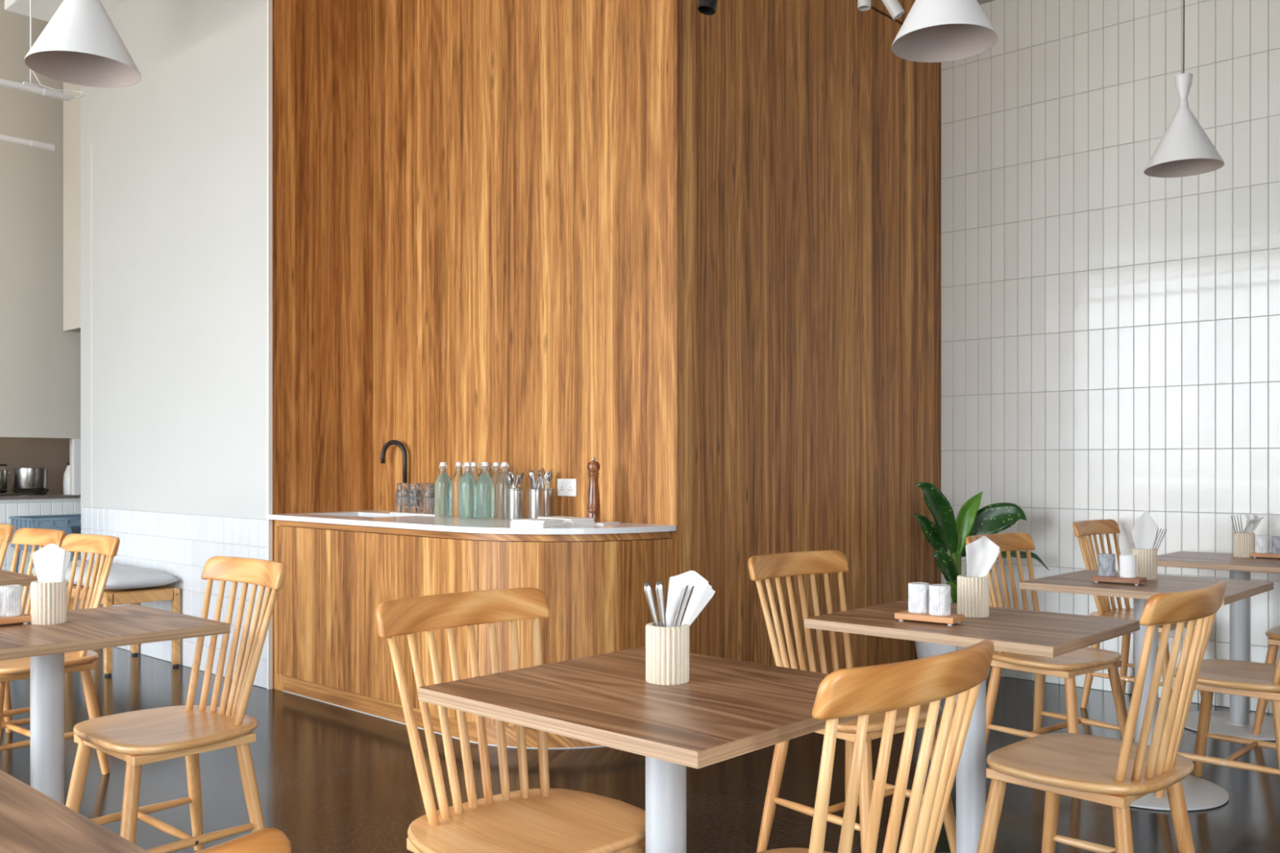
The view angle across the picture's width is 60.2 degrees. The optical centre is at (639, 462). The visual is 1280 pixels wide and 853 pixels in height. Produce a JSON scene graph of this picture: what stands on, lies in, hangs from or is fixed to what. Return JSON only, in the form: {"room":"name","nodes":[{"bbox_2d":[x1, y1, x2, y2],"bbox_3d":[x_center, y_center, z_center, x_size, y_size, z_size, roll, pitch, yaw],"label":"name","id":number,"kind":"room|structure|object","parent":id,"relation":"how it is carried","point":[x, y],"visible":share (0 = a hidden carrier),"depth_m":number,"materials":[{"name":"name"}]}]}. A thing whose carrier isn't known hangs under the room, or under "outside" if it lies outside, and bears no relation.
{"room":"restaurant dining area","nodes":[
{"label":"restaurant dining area","id":0,"kind":"room"},
{"bbox_2d":[0,437,70,494],"bbox_3d":[-6.722,-1.195,7.902,0.200,4.750,9.183,0,0,43],"label":"wall","id":1,"kind":"structure","parent":0,"point":[52,454],"depth_m":9.46,"materials":[{"name":"paint"}]},
{"bbox_2d":[0,0,80,613],"bbox_3d":[-5.321,-1.195,6.846,0.132,4.750,8.833,0,0,43],"label":"wall","id":2,"kind":"structure","parent":0,"point":[40,362],"depth_m":7.84,"materials":[{"name":"beige paint"}]},
{"bbox_2d":[0,494,78,499],"bbox_3d":[-4.819,0.245,7.398,0.200,0.020,1.925,0,0,43],"label":"countertop","id":3,"kind":"structure","parent":2,"relation":"on","point":[43,496],"depth_m":7.84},
{"bbox_2d":[71,439,80,495],"bbox_3d":[-3.970,0.030,8.234,0.032,0.410,0.495,0,0,43],"label":"trim","id":4,"kind":"structure","parent":2,"relation":"attached to","point":[76,443],"depth_m":8.06,"materials":[{"name":"white paint"}]},
{"bbox_2d":[62,462,70,494],"bbox_3d":[-4.361,0.127,8.468,0.120,0.264,0.120,0,0,43],"label":"bottle","id":5,"kind":"object","parent":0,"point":[66,482],"visible":0.33,"depth_m":8.41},
{"bbox_2d":[80,0,266,688],"bbox_3d":[-2.811,-1.195,6.650,2.495,4.750,0.146,0,0,43],"label":"wall","id":6,"kind":"structure","parent":0,"point":[180,152],"depth_m":6.45,"materials":[{"name":"white paint"}]},
{"bbox_2d":[62,81,80,332],"bbox_3d":[-3.771,-2.245,7.722,0.360,2.650,0.375,0,0,43],"label":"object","id":7,"kind":"structure","parent":6,"relation":"attached to","point":[72,108],"depth_m":7.61,"materials":[{"name":"beige paint"}]},
{"bbox_2d":[91,142,92,507],"bbox_3d":[-3.638,-0.912,7.315,0.008,2.416,0.002,0,0,43],"label":"trim","id":8,"kind":"structure","parent":6,"relation":"attached to","point":[91,143],"depth_m":7.31,"materials":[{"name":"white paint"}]},
{"bbox_2d":[272,0,373,688],"bbox_3d":[-1.721,-1.195,6.105,0.186,4.750,0.808,0,0,43],"label":"wood wall panel","id":9,"kind":"object","parent":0,"point":[322,50],"depth_m":6.01,"materials":[{"name":"brown wood"}]},
{"bbox_2d":[266,0,272,689],"bbox_3d":[-1.931,-1.195,5.752,0.016,4.750,0.022,0,0,43],"label":"trim","id":10,"kind":"structure","parent":9,"relation":"attached to","point":[269,2],"depth_m":5.75,"materials":[{"name":"white paint"}]},
{"bbox_2d":[373,0,676,576],"bbox_3d":[-0.636,-1.195,5.561,2.289,4.750,0.135,0,0,43],"label":"wall","id":11,"kind":"structure","parent":0,"point":[525,151],"depth_m":5.38,"materials":[{"name":"brown wood"}]},
{"bbox_2d":[557,478,577,496],"bbox_3d":[-0.344,0.116,5.192,0.128,0.082,0.012,0,0,43],"label":"wall socket","id":12,"kind":"object","parent":11,"relation":"attached to","point":[566,487],"visible":1,"depth_m":5.19,"materials":[{"name":"white paint"}]},
{"bbox_2d":[0,647,1279,852],"bbox_3d":[-1.873,1.240,3.535,13.250,0.120,9.350,0,0,43],"label":"floor","id":13,"kind":"structure","parent":0,"point":[333,779],"depth_m":4.10,"materials":[{"name":"concrete"}]},
{"bbox_2d":[0,523,14,722],"bbox_3d":[-3.147,0.735,4.991,0.476,0.896,0.512,0,0,42],"label":"spindle chair","id":14,"kind":"object","parent":13,"relation":"on","point":[6,531],"visible":0.94,"depth_m":5.01,"materials":[{"name":"brown wood"}]},
{"bbox_2d":[0,464,34,495],"bbox_3d":[-5.214,0.595,7.745,0.829,1.170,2.900,0,0,43],"label":"range","id":15,"kind":"object","parent":13,"relation":"on","point":[2,467],"visible":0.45,"depth_m":7.96,"materials":[{"name":"metal"}]},
{"bbox_2d":[12,488,49,495],"bbox_3d":[-4.618,0.207,8.309,0.411,0.073,0.250,0,0,43],"label":"frying pan","id":16,"kind":"object","parent":15,"relation":"on","point":[37,491],"visible":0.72,"depth_m":8.18,"materials":[{"name":"black metal"}]},
{"bbox_2d":[11,467,51,488],"bbox_3d":[-4.564,0.117,8.248,0.237,0.157,0.237,0,0,2],"label":"saucepan","id":17,"kind":"object","parent":16,"relation":"on","point":[22,477],"visible":1,"depth_m":8.15,"materials":[{"name":"metal"}]},
{"bbox_2d":[0,569,37,586],"bbox_3d":[-2.695,0.806,4.083,0.600,0.748,0.710,0,0,43],"label":"pedestal table","id":18,"kind":"object","parent":13,"relation":"on","point":[6,578],"visible":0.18,"depth_m":4.11,"materials":[{"name":"brown wood"}]},
{"bbox_2d":[13,547,37,601],"bbox_3d":[-3.984,0.880,7.698,0.380,0.603,0.706,0,0,43],"label":"stand","id":19,"kind":"object","parent":13,"relation":"on","point":[20,549],"visible":0.07,"depth_m":7.58,"materials":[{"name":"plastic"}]},
{"bbox_2d":[8,514,81,550],"bbox_3d":[-3.983,0.475,7.697,0.429,0.210,0.628,0,0,43],"label":"crate","id":20,"kind":"object","parent":19,"relation":"on","point":[68,523],"visible":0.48,"depth_m":7.48,"materials":[{"name":"blue plastic"}]},
{"bbox_2d":[2,528,66,733],"bbox_3d":[-2.707,0.735,4.578,0.476,0.896,0.512,0,0,38],"label":"spindle chair","id":21,"kind":"object","parent":13,"relation":"on","point":[34,537],"visible":0.3,"depth_m":4.79,"materials":[{"name":"brown wood"}]},
{"bbox_2d":[0,533,119,774],"bbox_3d":[-2.292,0.735,4.184,0.476,0.896,0.512,0,0,39],"label":"spindle chair","id":22,"kind":"object","parent":13,"relation":"on","point":[14,669],"visible":0.62,"depth_m":4.20,"materials":[{"name":"brown wood"}]},
{"bbox_2d":[0,769,150,852],"bbox_3d":[-0.865,0.806,1.119,0.700,0.748,0.590,0,0,43],"label":"pedestal table","id":23,"kind":"object","parent":13,"relation":"on","point":[32,821],"visible":1,"depth_m":1.30,"materials":[{"name":"brown wood"}]},
{"bbox_2d":[29,582,180,676],"bbox_3d":[-3.240,0.953,6.644,1.188,0.455,0.418,0,0,43],"label":"bench","id":24,"kind":"object","parent":13,"relation":"on","point":[134,596],"visible":0.44,"depth_m":6.29,"materials":[{"name":"brown wood"}]},
{"bbox_2d":[26,560,179,590],"bbox_3d":[-3.251,0.666,6.642,1.240,0.116,0.430,0,0,43],"label":"seat cushion","id":25,"kind":"object","parent":24,"relation":"on","point":[120,576],"visible":0.51,"depth_m":6.29,"materials":[{"name":"grey fabric"}]},
{"bbox_2d":[0,604,230,804],"bbox_3d":[-1.562,0.806,2.907,0.600,0.748,0.710,0,0,43],"label":"pedestal table","id":26,"kind":"object","parent":13,"relation":"on","point":[46,646],"visible":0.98,"depth_m":2.87,"materials":[{"name":"brown wood"}]},
{"bbox_2d":[0,613,31,624],"bbox_3d":[-1.715,0.421,2.926,0.085,0.022,0.165,0,0,43],"label":"tray","id":27,"kind":"object","parent":26,"relation":"on","point":[23,618],"visible":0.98,"depth_m":2.93,"materials":[{"name":"brown wood"}]},
{"bbox_2d":[0,585,21,617],"bbox_3d":[-1.691,0.370,2.958,0.057,0.079,0.057,0,0,43],"label":"shaker","id":28,"kind":"object","parent":27,"relation":"on","point":[10,595],"visible":1,"depth_m":2.94,"materials":[{"name":"white stone"}]},
{"bbox_2d":[31,580,66,625],"bbox_3d":[-1.597,0.376,2.980,0.086,0.112,0.086,0,0,9],"label":"cup","id":29,"kind":"object","parent":26,"relation":"on","point":[48,600],"visible":0.94,"depth_m":2.95,"materials":[{"name":"ceramic"}]},
{"bbox_2d":[32,543,71,582],"bbox_3d":[-1.594,0.316,2.987,0.095,0.195,0.021,0,0,-5],"label":"paper napkin","id":30,"kind":"object","parent":29,"relation":"in","point":[51,562],"visible":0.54,"depth_m":2.98,"materials":[{"name":"paper"}]},
{"bbox_2d":[65,555,285,852],"bbox_3d":[-1.306,0.735,3.104,0.476,0.896,0.512,0,0,42],"label":"spindle chair","id":31,"kind":"object","parent":13,"relation":"on","point":[138,738],"visible":0.95,"depth_m":3.11,"materials":[{"name":"brown wood"}]},
{"bbox_2d":[194,827,291,852],"bbox_3d":[-0.583,0.735,0.884,0.476,0.896,0.512,0,0,-45],"label":"spindle chair","id":32,"kind":"object","parent":13,"relation":"on","point":[269,840],"visible":1,"depth_m":0.85,"materials":[{"name":"brown wood"}]},
{"bbox_2d":[274,520,673,749],"bbox_3d":[-0.952,0.736,5.155,2.269,0.888,0.605,0,0,35],"label":"counter base","id":33,"kind":"object","parent":13,"relation":"on","point":[329,648],"visible":0.59,"depth_m":4.77,"materials":[{"name":"brown wood"}]},
{"bbox_2d":[265,510,675,534],"bbox_3d":[-0.919,0.280,5.253,2.282,0.024,0.697,0,0,43],"label":"countertop","id":34,"kind":"structure","parent":33,"relation":"on","point":[381,518],"depth_m":4.86,"materials":[{"name":"white stone"}]},
{"bbox_2d":[380,440,407,483],"bbox_3d":[-1.336,0.071,6.059,0.230,0.394,0.048,0,0,35],"label":"faucet","id":35,"kind":"object","parent":34,"relation":"on","point":[397,442],"visible":0.71,"depth_m":6.02,"materials":[{"name":"black metal"}]},
{"bbox_2d":[390,511,435,515],"bbox_3d":[-1.119,0.265,5.736,0.430,0.006,0.137,0,0,43],"label":"cloth","id":36,"kind":"object","parent":34,"relation":"on","point":[419,513],"visible":0.27,"depth_m":5.69,"materials":[{"name":"white fabric"}]},
{"bbox_2d":[395,506,408,512],"bbox_3d":[-1.258,0.217,5.832,0.071,0.088,0.071,0,0,43],"label":"tumbler","id":37,"kind":"object","parent":36,"relation":"on","point":[397,508],"visible":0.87,"depth_m":5.80,"materials":[{"name":"clear glass"}]},
{"bbox_2d":[395,499,407,506],"bbox_3d":[-1.258,0.183,5.832,0.071,0.088,0.071,0,0,-25],"label":"tumbler","id":38,"kind":"object","parent":37,"relation":"on","point":[397,502],"visible":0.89,"depth_m":5.80,"materials":[{"name":"clear glass"}]},
{"bbox_2d":[395,482,408,499],"bbox_3d":[-1.258,0.150,5.832,0.071,0.088,0.071,0,0,-39],"label":"tumbler","id":39,"kind":"object","parent":38,"relation":"on","point":[402,491],"visible":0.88,"depth_m":5.80,"materials":[{"name":"clear glass"}]},
{"bbox_2d":[407,506,421,513],"bbox_3d":[-1.178,0.217,5.758,0.071,0.088,0.071,0,0,13],"label":"tumbler","id":40,"kind":"object","parent":36,"relation":"on","point":[410,509],"visible":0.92,"depth_m":5.73,"materials":[{"name":"clear glass"}]},
{"bbox_2d":[407,500,421,506],"bbox_3d":[-1.178,0.183,5.758,0.071,0.088,0.071,0,0,-34],"label":"tumbler","id":41,"kind":"object","parent":40,"relation":"on","point":[410,503],"visible":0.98,"depth_m":5.73,"materials":[{"name":"clear glass"}]},
{"bbox_2d":[407,483,421,500],"bbox_3d":[-1.178,0.150,5.758,0.071,0.088,0.071,0,0,-39],"label":"tumbler","id":42,"kind":"object","parent":41,"relation":"on","point":[414,491],"visible":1,"depth_m":5.73,"materials":[{"name":"clear glass"}]},
{"bbox_2d":[422,506,434,514],"bbox_3d":[-1.079,0.217,5.674,0.071,0.088,0.071,0,0,16],"label":"tumbler","id":43,"kind":"object","parent":36,"relation":"on","point":[426,510],"visible":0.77,"depth_m":5.64,"materials":[{"name":"clear glass"}]},
{"bbox_2d":[422,500,434,507],"bbox_3d":[-1.079,0.183,5.674,0.071,0.088,0.071,0,0,-20],"label":"tumbler","id":44,"kind":"object","parent":43,"relation":"on","point":[428,504],"visible":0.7,"depth_m":5.64,"materials":[{"name":"clear glass"}]},
{"bbox_2d":[422,483,435,500],"bbox_3d":[-1.079,0.150,5.674,0.071,0.088,0.071,0,0,43],"label":"tumbler","id":45,"kind":"object","parent":44,"relation":"on","point":[428,493],"visible":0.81,"depth_m":5.65,"materials":[{"name":"clear glass"}]},
{"bbox_2d":[434,462,451,516],"bbox_3d":[-0.977,0.132,5.478,0.084,0.271,0.084,0,0,26],"label":"bottle","id":46,"kind":"object","parent":34,"relation":"on","point":[442,488],"visible":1,"depth_m":5.45,"materials":[{"name":"teal glass"}]},
{"bbox_2d":[451,462,462,516],"bbox_3d":[-0.906,0.132,5.521,0.084,0.271,0.084,0,0,20],"label":"bottle","id":47,"kind":"object","parent":34,"relation":"on","point":[455,480],"visible":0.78,"depth_m":5.49,"materials":[{"name":"clear glass"}]},
{"bbox_2d":[458,462,476,518],"bbox_3d":[-0.829,0.132,5.307,0.084,0.271,0.084,0,0,30],"label":"bottle","id":48,"kind":"object","parent":34,"relation":"on","point":[467,486],"visible":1,"depth_m":5.27,"materials":[{"name":"teal glass"}]},
{"bbox_2d":[476,462,494,519],"bbox_3d":[-0.739,0.132,5.278,0.084,0.271,0.084,0,0,1],"label":"bottle","id":49,"kind":"object","parent":34,"relation":"on","point":[485,485],"visible":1,"depth_m":5.25,"materials":[{"name":"teal glass"}]},
{"bbox_2d":[491,462,501,517],"bbox_3d":[-0.704,0.132,5.416,0.084,0.271,0.084,0,0,6],"label":"bottle","id":50,"kind":"object","parent":34,"relation":"on","point":[495,474],"visible":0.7,"depth_m":5.39,"materials":[{"name":"clear glass"}]},
{"bbox_2d":[496,462,512,519],"bbox_3d":[-0.643,0.132,5.251,0.084,0.271,0.084,0,0,31],"label":"bottle","id":51,"kind":"object","parent":34,"relation":"on","point":[502,486],"visible":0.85,"depth_m":5.21,"materials":[{"name":"clear glass"}]},
{"bbox_2d":[506,488,524,520],"bbox_3d":[-0.583,0.194,5.168,0.080,0.148,0.080,0,0,43],"label":"canister","id":52,"kind":"object","parent":34,"relation":"on","point":[515,496],"visible":0.87,"depth_m":5.14,"materials":[{"name":"metal"}]},
{"bbox_2d":[528,488,545,518],"bbox_3d":[-0.476,0.194,5.097,0.080,0.148,0.080,0,0,43],"label":"canister","id":53,"kind":"object","parent":34,"relation":"on","point":[536,496],"visible":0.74,"depth_m":5.07,"materials":[{"name":"metal"}]},
{"bbox_2d":[513,524,564,527],"bbox_3d":[-0.429,0.263,4.658,0.174,0.010,0.130,0,0,38],"label":"pack","id":54,"kind":"object","parent":34,"relation":"on","point":[514,525],"visible":0.76,"depth_m":4.61,"materials":[{"name":"white paper"}]},
{"bbox_2d":[512,521,564,525],"bbox_3d":[-0.429,0.254,4.658,0.174,0.010,0.130,0,0,38],"label":"pack","id":55,"kind":"object","parent":54,"relation":"on","point":[513,522],"visible":0.78,"depth_m":4.61,"materials":[{"name":"white paper"}]},
{"bbox_2d":[512,518,564,523],"bbox_3d":[-0.429,0.244,4.658,0.174,0.010,0.130,0,0,36],"label":"pack","id":56,"kind":"object","parent":55,"relation":"on","point":[526,520],"visible":1,"depth_m":4.62,"materials":[{"name":"white paper"}]},
{"bbox_2d":[540,488,553,516],"bbox_3d":[-0.449,0.194,5.221,0.076,0.148,0.076,0,0,43],"label":"canister","id":57,"kind":"object","parent":34,"relation":"on","point":[548,491],"visible":0.36,"depth_m":5.19,"materials":[{"name":"metal"}]},
{"bbox_2d":[564,522,594,525],"bbox_3d":[-0.325,0.263,4.821,0.120,0.010,0.261,0,0,-40],"label":"pack","id":58,"kind":"object","parent":34,"relation":"on","point":[591,523],"visible":0.47,"depth_m":4.71,"materials":[{"name":"white paper"}]},
{"bbox_2d":[563,520,594,523],"bbox_3d":[-0.325,0.254,4.821,0.120,0.010,0.261,0,0,-40],"label":"pack","id":59,"kind":"object","parent":58,"relation":"on","point":[564,522],"visible":0.47,"depth_m":4.72,"materials":[{"name":"white paper"}]},
{"bbox_2d":[537,515,593,521],"bbox_3d":[-0.327,0.244,4.822,0.120,0.010,0.261,0,0,-38],"label":"pack","id":60,"kind":"object","parent":59,"relation":"on","point":[565,518],"visible":0.89,"depth_m":4.79,"materials":[{"name":"white paper"}]},
{"bbox_2d":[586,457,599,522],"bbox_3d":[-0.205,0.118,4.873,0.060,0.285,0.060,0,0,43],"label":"pepper mill","id":61,"kind":"object","parent":34,"relation":"on","point":[593,467],"visible":0.96,"depth_m":4.85,"materials":[{"name":"brown wood"}]},
{"bbox_2d":[594,521,619,524],"bbox_3d":[-0.229,0.265,4.872,0.240,0.007,0.145,0,0,28],"label":"paper napkin","id":62,"kind":"object","parent":34,"relation":"on","point":[600,522],"visible":0.46,"depth_m":4.80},
{"bbox_2d":[375,586,645,852],"bbox_3d":[-0.238,0.735,2.253,0.476,0.896,0.512,0,0,-43],"label":"spindle chair","id":63,"kind":"object","parent":13,"relation":"on","point":[544,820],"visible":0.92,"depth_m":2.31,"materials":[{"name":"brown wood"}]},
{"bbox_2d":[417,646,857,852],"bbox_3d":[0.050,0.806,2.124,0.700,0.748,0.650,0,0,43],"label":"pedestal table","id":64,"kind":"object","parent":13,"relation":"on","point":[727,708],"visible":0.8,"depth_m":2.03,"materials":[{"name":"brown wood"}]},
{"bbox_2d":[645,622,689,684],"bbox_3d":[0.055,0.376,2.185,0.086,0.112,0.086,0,0,6],"label":"cup","id":65,"kind":"object","parent":64,"relation":"on","point":[667,648],"visible":0.91,"depth_m":2.15,"materials":[{"name":"ceramic"}]},
{"bbox_2d":[644,582,659,626],"bbox_3d":[0.038,0.330,2.191,0.058,0.188,0.008,0,0,0],"label":"knife","id":66,"kind":"object","parent":65,"relation":"in","point":[648,590],"visible":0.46,"depth_m":2.19,"materials":[{"name":"metal"}]},
{"bbox_2d":[655,580,666,626],"bbox_3d":[0.049,0.328,2.179,0.036,0.190,0.008,0,0,1],"label":"knife","id":67,"kind":"object","parent":65,"relation":"in","point":[660,588],"visible":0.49,"depth_m":2.18,"materials":[{"name":"metal"}]},
{"bbox_2d":[665,570,715,626],"bbox_3d":[0.094,0.314,2.203,0.116,0.200,0.026,0,0,-1],"label":"paper napkin","id":68,"kind":"object","parent":65,"relation":"in","point":[703,592],"visible":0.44,"depth_m":2.19,"materials":[{"name":"paper"}]},
{"bbox_2d":[747,550,955,852],"bbox_3d":[0.631,0.735,3.333,0.476,0.896,0.512,0,0,-39],"label":"spindle chair","id":69,"kind":"object","parent":13,"relation":"on","point":[775,566],"visible":0.44,"depth_m":3.38,"materials":[{"name":"brown wood"}]},
{"bbox_2d":[756,639,994,852],"bbox_3d":[0.277,0.735,1.824,0.476,0.896,0.512,0,0,-42],"label":"spindle chair","id":70,"kind":"object","parent":13,"relation":"on","point":[861,692],"visible":1,"depth_m":1.64,"materials":[{"name":"brown wood"}]},
{"bbox_2d":[804,599,1139,852],"bbox_3d":[0.913,0.806,3.044,0.700,0.748,0.590,0,0,43],"label":"pedestal table","id":71,"kind":"object","parent":13,"relation":"on","point":[1025,632],"visible":0.8,"depth_m":3.00,"materials":[{"name":"brown wood"}]},
{"bbox_2d":[894,609,964,626],"bbox_3d":[0.785,0.421,2.994,0.165,0.022,0.085,0,0,37],"label":"tray","id":72,"kind":"object","parent":71,"relation":"on","point":[953,619],"visible":0.99,"depth_m":2.96,"materials":[{"name":"brown wood"}]},
{"bbox_2d":[908,582,929,613],"bbox_3d":[0.765,0.370,3.026,0.057,0.079,0.057,0,0,43],"label":"shaker","id":73,"kind":"object","parent":72,"relation":"on","point":[918,592],"visible":0.98,"depth_m":3.00,"materials":[{"name":"white stone"}]},
{"bbox_2d":[928,584,951,615],"bbox_3d":[0.809,0.370,2.979,0.057,0.079,0.057,0,0,43],"label":"shaker","id":74,"kind":"object","parent":72,"relation":"on","point":[940,595],"visible":1,"depth_m":2.96,"materials":[{"name":"white stone"}]},
{"bbox_2d":[956,574,989,617],"bbox_3d":[0.942,0.376,3.119,0.086,0.112,0.086,0,0,40],"label":"cup","id":75,"kind":"object","parent":71,"relation":"on","point":[972,593],"visible":0.87,"depth_m":3.08,"materials":[{"name":"ceramic"}]},
{"bbox_2d":[965,536,999,577],"bbox_3d":[0.971,0.309,3.127,0.108,0.202,0.026,0,0,-5],"label":"paper napkin","id":76,"kind":"object","parent":75,"relation":"in","point":[982,553],"visible":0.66,"depth_m":3.12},
{"bbox_2d":[914,482,1048,683],"bbox_3d":[1.775,0.639,5.746,0.699,1.082,0.438,0,0,10],"label":"potted plant","id":77,"kind":"object","parent":13,"relation":"on","point":[951,534],"visible":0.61,"depth_m":5.71,"materials":[{"name":"green plant"}]},
{"bbox_2d":[965,532,1127,746],"bbox_3d":[1.569,0.735,4.256,0.476,0.896,0.512,0,0,-39],"label":"spindle chair","id":78,"kind":"object","parent":13,"relation":"on","point":[1084,660],"visible":0.67,"depth_m":4.23,"materials":[{"name":"brown wood"}]},
{"bbox_2d":[976,580,1226,852],"bbox_3d":[1.131,0.735,2.713,0.476,0.896,0.512,0,0,-44],"label":"spindle chair","id":79,"kind":"object","parent":13,"relation":"on","point":[1115,773],"visible":1,"depth_m":2.58,"materials":[{"name":"brown wood"}]},
{"bbox_2d":[1072,519,1201,714],"bbox_3d":[2.399,0.735,5.321,0.476,0.896,0.512,0,0,-42],"label":"spindle chair","id":80,"kind":"object","parent":13,"relation":"on","point":[1082,529],"visible":0.54,"depth_m":5.43,"materials":[{"name":"brown wood"}]},
{"bbox_2d":[1018,569,1273,810],"bbox_3d":[1.834,0.806,3.996,0.680,0.748,0.620,0,0,43],"label":"pedestal table","id":81,"kind":"object","parent":13,"relation":"on","point":[1199,793],"visible":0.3,"depth_m":3.93,"materials":[{"name":"brown wood"}]},
{"bbox_2d":[1091,574,1146,585],"bbox_3d":[1.719,0.421,3.960,0.165,0.022,0.085,0,0,40],"label":"tray","id":82,"kind":"object","parent":81,"relation":"on","point":[1117,579],"visible":0.95,"depth_m":3.93,"materials":[{"name":"brown wood"}]},
{"bbox_2d":[1097,553,1115,576],"bbox_3d":[1.691,0.370,3.996,0.057,0.079,0.057,0,0,43],"label":"shaker","id":83,"kind":"object","parent":82,"relation":"on","point":[1106,562],"visible":1,"depth_m":3.97,"materials":[{"name":"grey stone"}]},
{"bbox_2d":[1119,554,1137,577],"bbox_3d":[1.749,0.370,3.953,0.057,0.079,0.057,0,0,43],"label":"shaker","id":84,"kind":"object","parent":82,"relation":"on","point":[1127,562],"visible":1,"depth_m":3.93,"materials":[{"name":"white ceramic"}]},
{"bbox_2d":[1131,547,1157,579],"bbox_3d":[1.882,0.376,4.116,0.086,0.112,0.086,0,0,-7],"label":"cup","id":85,"kind":"object","parent":81,"relation":"on","point":[1147,559],"visible":0.78,"depth_m":4.08,"materials":[{"name":"beige ceramic"}]},
{"bbox_2d":[1131,511,1159,549],"bbox_3d":[1.889,0.295,4.122,0.107,0.233,0.015,0,0,0],"label":"paper napkin","id":86,"kind":"object","parent":85,"relation":"in","point":[1145,531],"visible":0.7,"depth_m":4.12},
{"bbox_2d":[1155,653,1279,797],"bbox_3d":[2.131,0.735,3.837,0.512,0.896,0.476,0,0,44],"label":"spindle chair","id":87,"kind":"object","parent":13,"relation":"on","point":[1230,677],"visible":0.73,"depth_m":3.80,"materials":[{"name":"brown wood"}]},
{"bbox_2d":[1157,551,1279,741],"bbox_3d":[2.685,0.806,4.939,0.680,0.748,0.620,0,0,43],"label":"pedestal table","id":88,"kind":"object","parent":13,"relation":"on","point":[1237,722],"visible":0.73,"depth_m":4.90,"materials":[{"name":"brown wood"}]},
{"bbox_2d":[1233,532,1254,557],"bbox_3d":[2.772,0.376,5.063,0.086,0.112,0.086,0,0,39],"label":"cup","id":89,"kind":"object","parent":88,"relation":"on","point":[1243,543],"visible":0.99,"depth_m":5.03,"materials":[{"name":"beige ceramic"}]},
{"bbox_2d":[1243,513,1263,533],"bbox_3d":[2.815,0.318,5.076,0.102,0.172,0.054,0,0,-14],"label":"paper napkin","id":90,"kind":"object","parent":89,"relation":"in","point":[1253,521],"visible":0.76,"depth_m":5.07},
{"bbox_2d":[1250,552,1279,558],"bbox_3d":[2.861,0.421,4.982,0.165,0.022,0.085,0,0,43],"label":"tray","id":91,"kind":"object","parent":88,"relation":"on","point":[1255,555],"visible":0.92,"depth_m":4.97,"materials":[{"name":"brown wood"}]},
{"bbox_2d":[1254,535,1269,553],"bbox_3d":[2.827,0.370,5.012,0.057,0.079,0.057,0,0,43],"label":"shaker","id":92,"kind":"object","parent":91,"relation":"on","point":[1261,542],"visible":1,"depth_m":4.99,"materials":[{"name":"white stone"}]},
{"bbox_2d":[1252,625,1279,734],"bbox_3d":[2.967,0.735,4.734,0.512,0.896,0.476,0,0,43],"label":"spindle chair","id":93,"kind":"object","parent":13,"relation":"on","point":[1273,633],"visible":0.74,"depth_m":4.73,"materials":[{"name":"brown wood"}]},
{"bbox_2d":[676,0,941,674],"bbox_3d":[0.907,-1.195,5.574,0.167,4.750,2.247,0,0,43],"label":"wall","id":94,"kind":"structure","parent":0,"point":[809,150],"depth_m":5.40,"materials":[{"name":"brown wood"}]},
{"bbox_2d":[941,0,1279,713],"bbox_3d":[1.222,-1.195,6.885,13.250,4.750,0.128,0,0,43],"label":"wall","id":95,"kind":"structure","parent":0,"point":[1110,329],"depth_m":5.69,"materials":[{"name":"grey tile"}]},
{"bbox_3d":[-1.873,-3.630,3.535,13.250,0.120,9.350,0,0,43],"label":"ceiling","id":96,"kind":"structure","parent":0,"visible":0},
{"bbox_2d":[0,133,54,151],"bbox_3d":[-3.149,-2.488,4.418,0.029,2.164,1.500,0,0,43],"label":"tube light","id":97,"kind":"object","parent":96,"relation":"hanging from","point":[31,143],"visible":1,"depth_m":4.88,"materials":[{"name":"white paint"}]},
{"bbox_2d":[0,69,84,101],"bbox_3d":[-2.286,-1.443,4.213,0.032,0.087,0.295,0,0,43],"label":"tube light","id":98,"kind":"object","parent":96,"relation":"hanging from","point":[33,88],"depth_m":4.20,"materials":[{"name":"white paint"}]},
{"bbox_2d":[4,0,124,22],"bbox_3d":[-2.758,-2.970,5.503,1.200,1.200,0.380,0,0,43],"label":"ceiling panel","id":99,"kind":"object","parent":96,"relation":"hanging from","point":[44,10],"visible":0.47,"depth_m":5.73,"materials":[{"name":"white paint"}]},
{"bbox_2d":[24,0,141,87],"bbox_3d":[-1.387,-2.275,2.750,0.260,2.590,0.260,0,0,43],"label":"pendant lamp","id":100,"kind":"object","parent":96,"relation":"hanging from","point":[81,45],"visible":1,"depth_m":2.72,"materials":[{"name":"metal"}]},
{"bbox_2d":[697,0,718,14],"bbox_3d":[0.287,-2.661,4.306,0.088,1.819,0.140,0,0,43],"label":"ceiling spotlight","id":101,"kind":"object","parent":96,"relation":"hanging from","point":[704,6],"visible":1,"depth_m":4.28,"materials":[{"name":"black metal"}]},
{"bbox_2d":[881,0,904,19],"bbox_3d":[1.100,-2.773,4.897,0.112,1.594,0.147,0,0,43],"label":"ceiling spotlight","id":102,"kind":"object","parent":96,"relation":"hanging from","point":[894,7],"visible":1,"depth_m":4.89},
{"bbox_2d":[891,0,997,62],"bbox_3d":[0.772,-2.317,2.803,0.260,2.505,0.260,0,0,43],"label":"pendant lamp","id":103,"kind":"object","parent":96,"relation":"hanging from","point":[932,30],"visible":1,"depth_m":2.85,"materials":[{"name":"metal"}]},
{"bbox_2d":[1143,0,1224,177],"bbox_3d":[1.947,-2.312,3.950,0.260,2.515,0.260,0,0,43],"label":"pendant lamp","id":104,"kind":"object","parent":96,"relation":"hanging from","point":[1184,148],"visible":1,"depth_m":3.92,"materials":[{"name":"metal"}]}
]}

